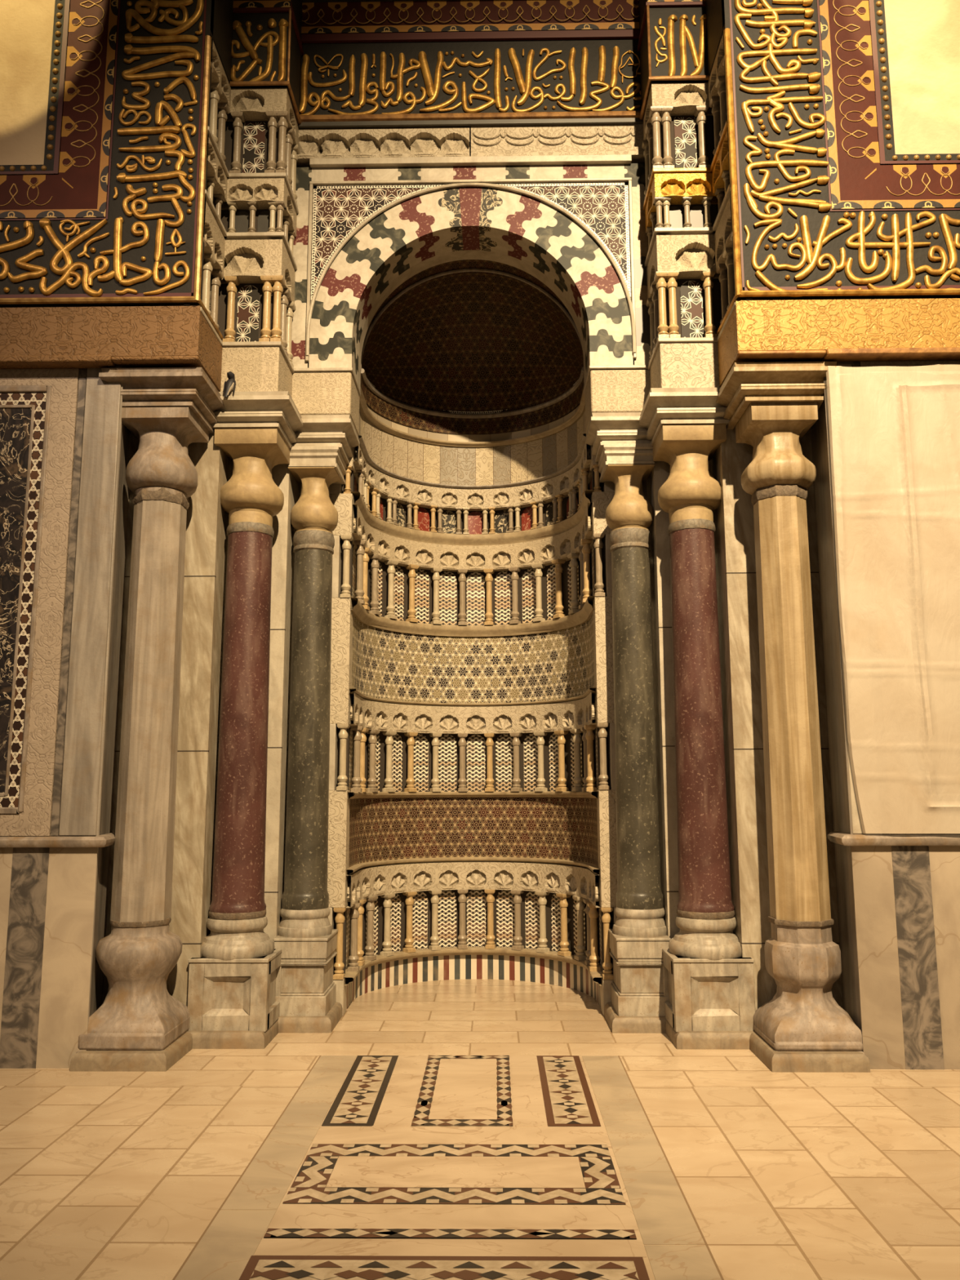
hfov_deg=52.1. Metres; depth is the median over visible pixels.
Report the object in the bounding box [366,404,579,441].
string course
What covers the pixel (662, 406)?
crown molding
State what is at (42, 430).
marble panel
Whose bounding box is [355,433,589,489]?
trim
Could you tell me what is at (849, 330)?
wooden beam
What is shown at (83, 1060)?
column plinth
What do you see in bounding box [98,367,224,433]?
crown molding
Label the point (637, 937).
marble column
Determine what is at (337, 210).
mosaic spandrel
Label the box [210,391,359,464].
crown molding
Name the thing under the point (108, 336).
wooden beam
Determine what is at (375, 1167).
floor panel
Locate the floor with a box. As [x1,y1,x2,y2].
[0,978,959,1279]
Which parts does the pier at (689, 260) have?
gilt moulding, grey panel, mosaic panel, mosaic panel, grey panel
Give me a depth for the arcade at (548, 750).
8.50 m
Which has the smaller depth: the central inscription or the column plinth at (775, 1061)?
the column plinth at (775, 1061)
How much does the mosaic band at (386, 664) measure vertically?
0.615 m
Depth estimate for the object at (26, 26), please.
6.61 m
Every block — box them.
[291,372,359,435]
[584,368,650,433]
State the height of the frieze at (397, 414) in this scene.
0.160 m
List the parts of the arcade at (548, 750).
arched panel, arched panel, arched panel, arched panel, arched panel, sill, arched panel, arched panel, arched panel, arched panel, arched panel, arched panel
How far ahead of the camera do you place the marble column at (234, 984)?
6.57 m
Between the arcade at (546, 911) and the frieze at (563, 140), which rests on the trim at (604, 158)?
the frieze at (563, 140)
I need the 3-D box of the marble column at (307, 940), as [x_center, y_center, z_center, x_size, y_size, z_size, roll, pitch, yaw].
[-1.232,0.588,7.142,0.392,4.033,0.471,0,-9,1]
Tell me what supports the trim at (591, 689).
attached to the wall at (895, 899)
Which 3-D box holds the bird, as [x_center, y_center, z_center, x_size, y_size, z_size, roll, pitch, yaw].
[-1.725,-1.752,6.768,0.080,0.198,0.087,0,-9,1]
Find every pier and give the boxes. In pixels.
[173,0,304,396]
[636,0,762,387]
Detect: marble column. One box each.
[75,405,208,1053]
[186,426,289,1031]
[273,445,346,1016]
[597,443,671,1016]
[653,423,755,1031]
[735,401,864,1053]
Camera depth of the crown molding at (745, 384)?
6.31 m
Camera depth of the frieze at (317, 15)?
7.68 m
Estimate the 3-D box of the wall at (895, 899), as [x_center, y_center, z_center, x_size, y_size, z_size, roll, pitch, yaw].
[-0.072,-1.853,7.063,12.000,9.000,1.490,0,-9,1]
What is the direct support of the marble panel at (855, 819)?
attached to the wall at (895, 899)
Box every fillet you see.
[293,367,360,395]
[583,364,648,394]
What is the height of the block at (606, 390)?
0.335 m
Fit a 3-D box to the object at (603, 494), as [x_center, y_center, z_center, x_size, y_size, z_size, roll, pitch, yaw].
[1.092,0.543,7.407,0.432,4.360,0.172,0,-9,1]
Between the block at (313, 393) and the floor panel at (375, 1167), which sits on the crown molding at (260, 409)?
the block at (313, 393)
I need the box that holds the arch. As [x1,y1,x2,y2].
[305,182,635,391]
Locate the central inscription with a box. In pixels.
[297,38,644,132]
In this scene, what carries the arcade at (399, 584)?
on the mosaic band at (386, 664)
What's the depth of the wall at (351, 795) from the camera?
9.93 m
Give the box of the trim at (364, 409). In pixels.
[359,387,585,447]
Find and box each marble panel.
[0,365,122,835]
[825,360,959,834]
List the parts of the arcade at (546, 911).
arched panel, arched panel, arched panel, arched panel, arched panel, sill, arched panel, arched panel, arched panel, arched panel, arched panel, arched panel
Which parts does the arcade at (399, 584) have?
arched panel, arched panel, arched panel, arched panel, arched panel, sill, arched panel, arched panel, arched panel, arched panel, arched panel, arched panel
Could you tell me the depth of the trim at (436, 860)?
8.32 m
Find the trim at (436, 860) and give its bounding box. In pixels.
[347,857,599,875]
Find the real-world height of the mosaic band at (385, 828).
0.520 m
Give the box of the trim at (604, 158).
[305,154,636,363]
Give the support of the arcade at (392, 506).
on the arcade at (399, 584)
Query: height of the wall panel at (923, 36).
3.300 m
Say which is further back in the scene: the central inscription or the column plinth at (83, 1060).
the central inscription
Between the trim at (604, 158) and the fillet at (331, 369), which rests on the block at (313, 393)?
the fillet at (331, 369)
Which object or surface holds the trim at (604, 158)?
attached to the wall at (895, 899)
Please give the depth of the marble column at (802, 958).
6.10 m
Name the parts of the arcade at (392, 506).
arched panel, arched panel, arched panel, arched panel, arched panel, sill, arched panel, arched panel, arched panel, arched panel, arched panel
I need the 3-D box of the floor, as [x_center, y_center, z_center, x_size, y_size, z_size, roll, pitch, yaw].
[-0.112,2.058,2.869,12.000,0.001,12.400,0,-9,1]
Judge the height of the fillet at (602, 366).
0.025 m
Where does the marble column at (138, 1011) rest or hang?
on the column plinth at (83, 1060)
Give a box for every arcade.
[344,862,602,985]
[348,691,598,799]
[351,442,594,545]
[351,502,594,636]
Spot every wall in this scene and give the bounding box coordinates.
[0,0,959,1069]
[350,189,596,797]
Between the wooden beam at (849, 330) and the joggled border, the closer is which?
the wooden beam at (849, 330)
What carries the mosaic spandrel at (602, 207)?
attached to the arch
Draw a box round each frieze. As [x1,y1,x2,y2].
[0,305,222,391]
[296,124,644,167]
[301,0,639,43]
[360,373,583,434]
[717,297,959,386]
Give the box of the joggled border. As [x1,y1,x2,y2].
[291,163,650,368]
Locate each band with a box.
[346,955,600,1009]
[348,797,598,867]
[351,613,594,703]
[359,405,585,485]
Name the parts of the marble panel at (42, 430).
frame moulding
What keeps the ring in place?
attached to the arch
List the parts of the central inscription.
gilt moulding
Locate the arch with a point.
(419, 233)
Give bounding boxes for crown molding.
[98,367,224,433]
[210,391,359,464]
[585,387,729,462]
[715,361,836,429]
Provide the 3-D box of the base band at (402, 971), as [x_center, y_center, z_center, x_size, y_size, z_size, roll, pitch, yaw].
[-0.039,2.699,7.742,1.880,0.205,1.370,0,-9,1]
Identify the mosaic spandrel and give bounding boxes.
[311,183,449,299]
[494,182,631,297]
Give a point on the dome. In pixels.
(468, 343)
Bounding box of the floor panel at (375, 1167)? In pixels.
[172,1055,724,1279]
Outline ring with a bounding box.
[362,259,571,329]
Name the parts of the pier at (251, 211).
mosaic panel, mosaic panel, grey panel, mosaic panel, mosaic panel, grey panel, gilt moulding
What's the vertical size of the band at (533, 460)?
0.392 m
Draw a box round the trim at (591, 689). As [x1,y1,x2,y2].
[350,687,595,706]
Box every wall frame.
[0,0,234,339]
[705,0,959,335]
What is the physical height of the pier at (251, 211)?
4.670 m
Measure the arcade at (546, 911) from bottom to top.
0.777 m
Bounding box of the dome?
[360,267,583,418]
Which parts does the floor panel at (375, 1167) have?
zigzag frame, diamond bordered panel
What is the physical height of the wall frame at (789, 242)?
3.700 m
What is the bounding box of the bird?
[223,371,235,397]
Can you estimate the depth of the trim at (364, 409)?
8.84 m
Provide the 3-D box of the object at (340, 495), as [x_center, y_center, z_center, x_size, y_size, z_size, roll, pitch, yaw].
[-1.202,0.554,7.439,0.434,4.360,0.172,0,-9,1]
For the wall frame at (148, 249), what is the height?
3.700 m
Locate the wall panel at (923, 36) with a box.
[884,0,959,164]

